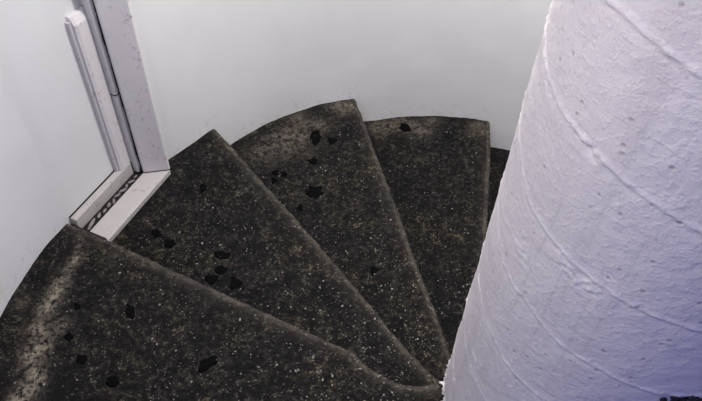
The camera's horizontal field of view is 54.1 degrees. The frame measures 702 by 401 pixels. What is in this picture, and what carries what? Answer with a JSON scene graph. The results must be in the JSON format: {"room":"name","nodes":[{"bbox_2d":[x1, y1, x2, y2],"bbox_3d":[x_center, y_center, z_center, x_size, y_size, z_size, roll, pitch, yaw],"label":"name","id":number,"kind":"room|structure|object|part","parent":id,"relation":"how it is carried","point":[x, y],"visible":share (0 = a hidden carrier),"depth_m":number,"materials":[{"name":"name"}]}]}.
{"room":"spiral staircase","nodes":[
{"label":"spiral staircase","id":0,"kind":"room"},
{"bbox_2d":[0,0,552,316],"bbox_3d":[0.637,-0.322,1.955,4.416,4.757,3.826,3,49,0],"label":"wall","id":1,"kind":"structure","parent":0,"point":[233,68],"depth_m":3.59,"materials":[{"name":"white paint"}]},
{"bbox_2d":[0,0,170,241],"bbox_3d":[-1.060,-0.700,2.352,0.229,2.250,0.760,20,51,15],"label":"window","id":2,"kind":"structure","parent":1,"relation":"in","point":[74,72],"depth_m":2.81,"materials":[{"name":"white paint"}]},
{"bbox_3d":[-1.139,-0.028,3.159,0.038,0.072,0.394,20,51,15],"label":"frame rail","id":3,"kind":"part","parent":2,"relation":"part of","materials":[{"name":"paint"}]},
{"bbox_3d":[-1.016,0.007,3.184,0.104,0.030,0.478,20,51,15],"label":"sill","id":4,"kind":"part","parent":2,"relation":"part of","materials":[{"name":"paint"}]},
{"bbox_3d":[0.589,1.273,3.316,3.800,0.200,3.800,3,49,0],"label":"floor","id":5,"kind":"structure","parent":0,"visible":0},
{"bbox_2d":[487,147,509,228],"bbox_3d":[1.049,0.413,3.824,0.782,0.200,1.810,8,49,4],"label":"stair step","id":6,"kind":"structure","parent":5,"relation":"on","point":[499,157],"depth_m":4.20,"materials":[{"name":"stone"}]},
{"bbox_2d":[363,116,490,354],"bbox_3d":[0.377,0.217,3.704,0.877,0.210,1.824,3,49,0],"label":"stair step","id":7,"kind":"structure","parent":6,"relation":"on","point":[455,174],"depth_m":3.80,"materials":[{"name":"stone"}]},
{"bbox_2d":[230,99,450,380],"bbox_3d":[-0.156,0.245,3.397,0.877,0.195,1.960,-10,50,-11],"label":"stair step","id":8,"kind":"structure","parent":7,"relation":"on","point":[315,196],"depth_m":3.47,"materials":[{"name":"stone"}]},
{"bbox_2d":[271,177,277,183],"bbox_3d":[-0.395,-0.100,3.565,0.033,0.009,0.051,3,49,0],"label":"stain","id":9,"kind":"object","parent":8,"relation":"on","point":[274,180],"depth_m":3.56,"materials":[{"name":"black"}]},
{"bbox_2d":[272,170,278,175],"bbox_3d":[-0.396,-0.145,3.604,0.042,0.009,0.041,3,49,0],"label":"stain","id":10,"kind":"object","parent":8,"relation":"on","point":[274,172],"depth_m":3.60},
{"bbox_2d":[112,129,439,385],"bbox_3d":[-0.518,0.437,2.970,0.919,0.185,1.840,-29,56,-25],"label":"stair step","id":11,"kind":"structure","parent":8,"relation":"on","point":[204,174],"depth_m":3.03,"materials":[{"name":"stone"}]},
{"bbox_2d":[88,218,94,229],"bbox_3d":[-1.164,0.104,3.079,0.021,0.024,0.079,9,49,6],"label":"chunk","id":12,"kind":"object","parent":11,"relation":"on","point":[93,219],"visible":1,"depth_m":3.07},
{"bbox_2d":[151,229,161,237],"bbox_3d":[-0.876,0.147,3.092,0.037,0.009,0.058,-30,56,-25],"label":"stain","id":13,"kind":"object","parent":11,"relation":"on","point":[155,233],"depth_m":3.09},
{"bbox_2d":[164,239,175,247],"bbox_3d":[-0.804,0.192,3.056,0.054,0.009,0.051,3,49,0],"label":"stain","id":14,"kind":"object","parent":11,"relation":"on","point":[168,243],"depth_m":3.05,"materials":[{"name":"black"}]},
{"bbox_2d":[199,183,206,192],"bbox_3d":[-0.706,-0.059,3.278,0.038,0.009,0.060,3,49,0],"label":"stain","id":15,"kind":"object","parent":11,"relation":"on","point":[202,186],"depth_m":3.27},
{"bbox_2d":[205,273,219,284],"bbox_3d":[-0.596,0.333,2.941,0.056,0.009,0.062,-35,59,-28],"label":"stain","id":16,"kind":"object","parent":11,"relation":"on","point":[210,278],"depth_m":2.93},
{"bbox_2d":[214,265,227,274],"bbox_3d":[-0.563,0.301,2.970,0.053,0.009,0.049,25,53,19],"label":"stain","id":17,"kind":"object","parent":11,"relation":"on","point":[218,269],"depth_m":2.97,"materials":[{"name":"black"}]},
{"bbox_2d":[0,224,444,400],"bbox_3d":[-0.487,0.678,2.522,1.755,0.185,1.318,3,49,0],"label":"stair step","id":18,"kind":"structure","parent":11,"relation":"on","point":[35,316],"depth_m":2.52,"materials":[{"name":"stone"}]},
{"bbox_2d":[64,331,73,341],"bbox_3d":[-1.041,0.503,2.536,0.041,0.009,0.031,34,56,25],"label":"stain","id":19,"kind":"object","parent":18,"relation":"on","point":[68,335],"depth_m":2.53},
{"bbox_2d":[74,303,80,309],"bbox_3d":[-1.043,0.404,2.623,0.023,0.009,0.036,-11,50,-11],"label":"stain","id":20,"kind":"object","parent":18,"relation":"on","point":[77,306],"depth_m":2.62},
{"bbox_2d":[76,354,87,364],"bbox_3d":[-0.972,0.572,2.478,0.047,0.009,0.035,13,50,9],"label":"stain","id":21,"kind":"object","parent":18,"relation":"on","point":[81,359],"depth_m":2.47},
{"bbox_2d":[106,376,118,386],"bbox_3d":[-0.841,0.637,2.426,0.049,0.009,0.043,3,49,0],"label":"stain","id":22,"kind":"object","parent":18,"relation":"on","point":[111,381],"depth_m":2.42,"materials":[{"name":"black"}]},
{"bbox_2d":[125,303,134,318],"bbox_3d":[-0.841,0.422,2.615,0.038,0.009,0.080,-9,50,-10],"label":"stain","id":23,"kind":"object","parent":18,"relation":"on","point":[129,307],"depth_m":2.61,"materials":[{"name":"black"}]},
{"bbox_2d":[198,355,216,372],"bbox_3d":[-0.518,0.588,2.482,0.086,0.009,0.044,-28,56,-24],"label":"stain","id":24,"kind":"object","parent":18,"relation":"on","point":[206,363],"depth_m":2.48,"materials":[{"name":"black"}]},
{"bbox_2d":[14,259,404,400],"bbox_3d":[-0.478,0.597,2.470,1.398,0.007,0.905,3,49,0],"label":"grit","id":25,"kind":"object","parent":18,"relation":"on","point":[119,259],"visible":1,"depth_m":2.47,"materials":[{"name":"grey stone"}]},
{"bbox_2d":[214,251,230,258],"bbox_3d":[-0.566,0.239,3.023,0.076,0.009,0.047,3,49,0],"label":"stain","id":26,"kind":"object","parent":11,"relation":"on","point":[217,254],"depth_m":3.02,"materials":[{"name":"black"}]},
{"bbox_2d":[229,276,241,289],"bbox_3d":[-0.490,0.351,2.929,0.055,0.009,0.073,3,49,0],"label":"stain","id":27,"kind":"object","parent":11,"relation":"on","point":[235,282],"depth_m":2.92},
{"bbox_2d":[141,157,411,380],"bbox_3d":[-0.433,0.341,2.934,0.661,0.007,1.615,-30,56,-25],"label":"grit","id":28,"kind":"object","parent":11,"relation":"on","point":[210,157],"visible":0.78,"depth_m":2.91,"materials":[{"name":"grey stone"}]},
{"bbox_2d":[280,171,286,177],"bbox_3d":[-0.350,-0.136,3.598,0.035,0.009,0.049,-9,50,-10],"label":"stain","id":29,"kind":"object","parent":8,"relation":"on","point":[283,174],"depth_m":3.59,"materials":[{"name":"black"}]},
{"bbox_2d":[297,203,302,211],"bbox_3d":[-0.256,0.035,3.452,0.034,0.009,0.056,3,49,0],"label":"stain","id":30,"kind":"object","parent":8,"relation":"on","point":[299,205],"depth_m":3.45,"materials":[{"name":"black"}]},
{"bbox_2d":[308,157,317,163],"bbox_3d":[-0.205,-0.211,3.669,0.055,0.009,0.054,3,49,0],"label":"stain","id":31,"kind":"object","parent":8,"relation":"on","point":[311,160],"depth_m":3.67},
{"bbox_2d":[305,186,323,197],"bbox_3d":[-0.187,-0.045,3.525,0.100,0.009,0.088,3,49,0],"label":"stain","id":32,"kind":"object","parent":8,"relation":"on","point":[310,191],"depth_m":3.52,"materials":[{"name":"black"}]},
{"bbox_2d":[310,130,320,144],"bbox_3d":[-0.196,-0.347,3.788,0.068,0.009,0.120,3,49,0],"label":"stain","id":33,"kind":"object","parent":8,"relation":"on","point":[315,135],"depth_m":3.78,"materials":[{"name":"black"}]},
{"bbox_2d":[327,137,337,144],"bbox_3d":[-0.102,-0.325,3.772,0.058,0.009,0.059,3,49,0],"label":"stain","id":34,"kind":"object","parent":8,"relation":"on","point":[330,140],"depth_m":3.77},
{"bbox_2d":[262,121,433,353],"bbox_3d":[-0.086,0.177,3.329,0.666,0.007,1.560,-10,50,-11],"label":"grit","id":35,"kind":"object","parent":8,"relation":"on","point":[354,121],"visible":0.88,"depth_m":3.26,"materials":[{"name":"grey stone"}]},
{"bbox_2d":[370,265,378,275],"bbox_3d":[0.103,0.328,3.211,0.042,0.009,0.055,32,55,23],"label":"stain","id":36,"kind":"object","parent":8,"relation":"on","point":[373,268],"depth_m":3.21,"materials":[{"name":"black"}]},
{"bbox_2d":[399,123,410,131],"bbox_3d":[0.324,-0.441,4.142,0.075,0.009,0.076,3,49,0],"label":"stain","id":37,"kind":"object","parent":7,"relation":"on","point":[403,127],"depth_m":4.13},
{"bbox_2d":[389,130,476,327],"bbox_3d":[0.433,0.129,3.644,0.634,0.007,1.497,3,49,0],"label":"grit","id":38,"kind":"object","parent":7,"relation":"on","point":[425,130],"visible":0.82,"depth_m":3.62,"materials":[{"name":"grey stone"}]},
{"bbox_2d":[439,0,701,400],"bbox_3d":[0.713,0.155,1.774,0.753,4.100,0.743,3,49,0],"label":"column","id":39,"kind":"structure","parent":5,"relation":"on","point":[586,285],"depth_m":1.32,"materials":[{"name":"paint"}]}
]}

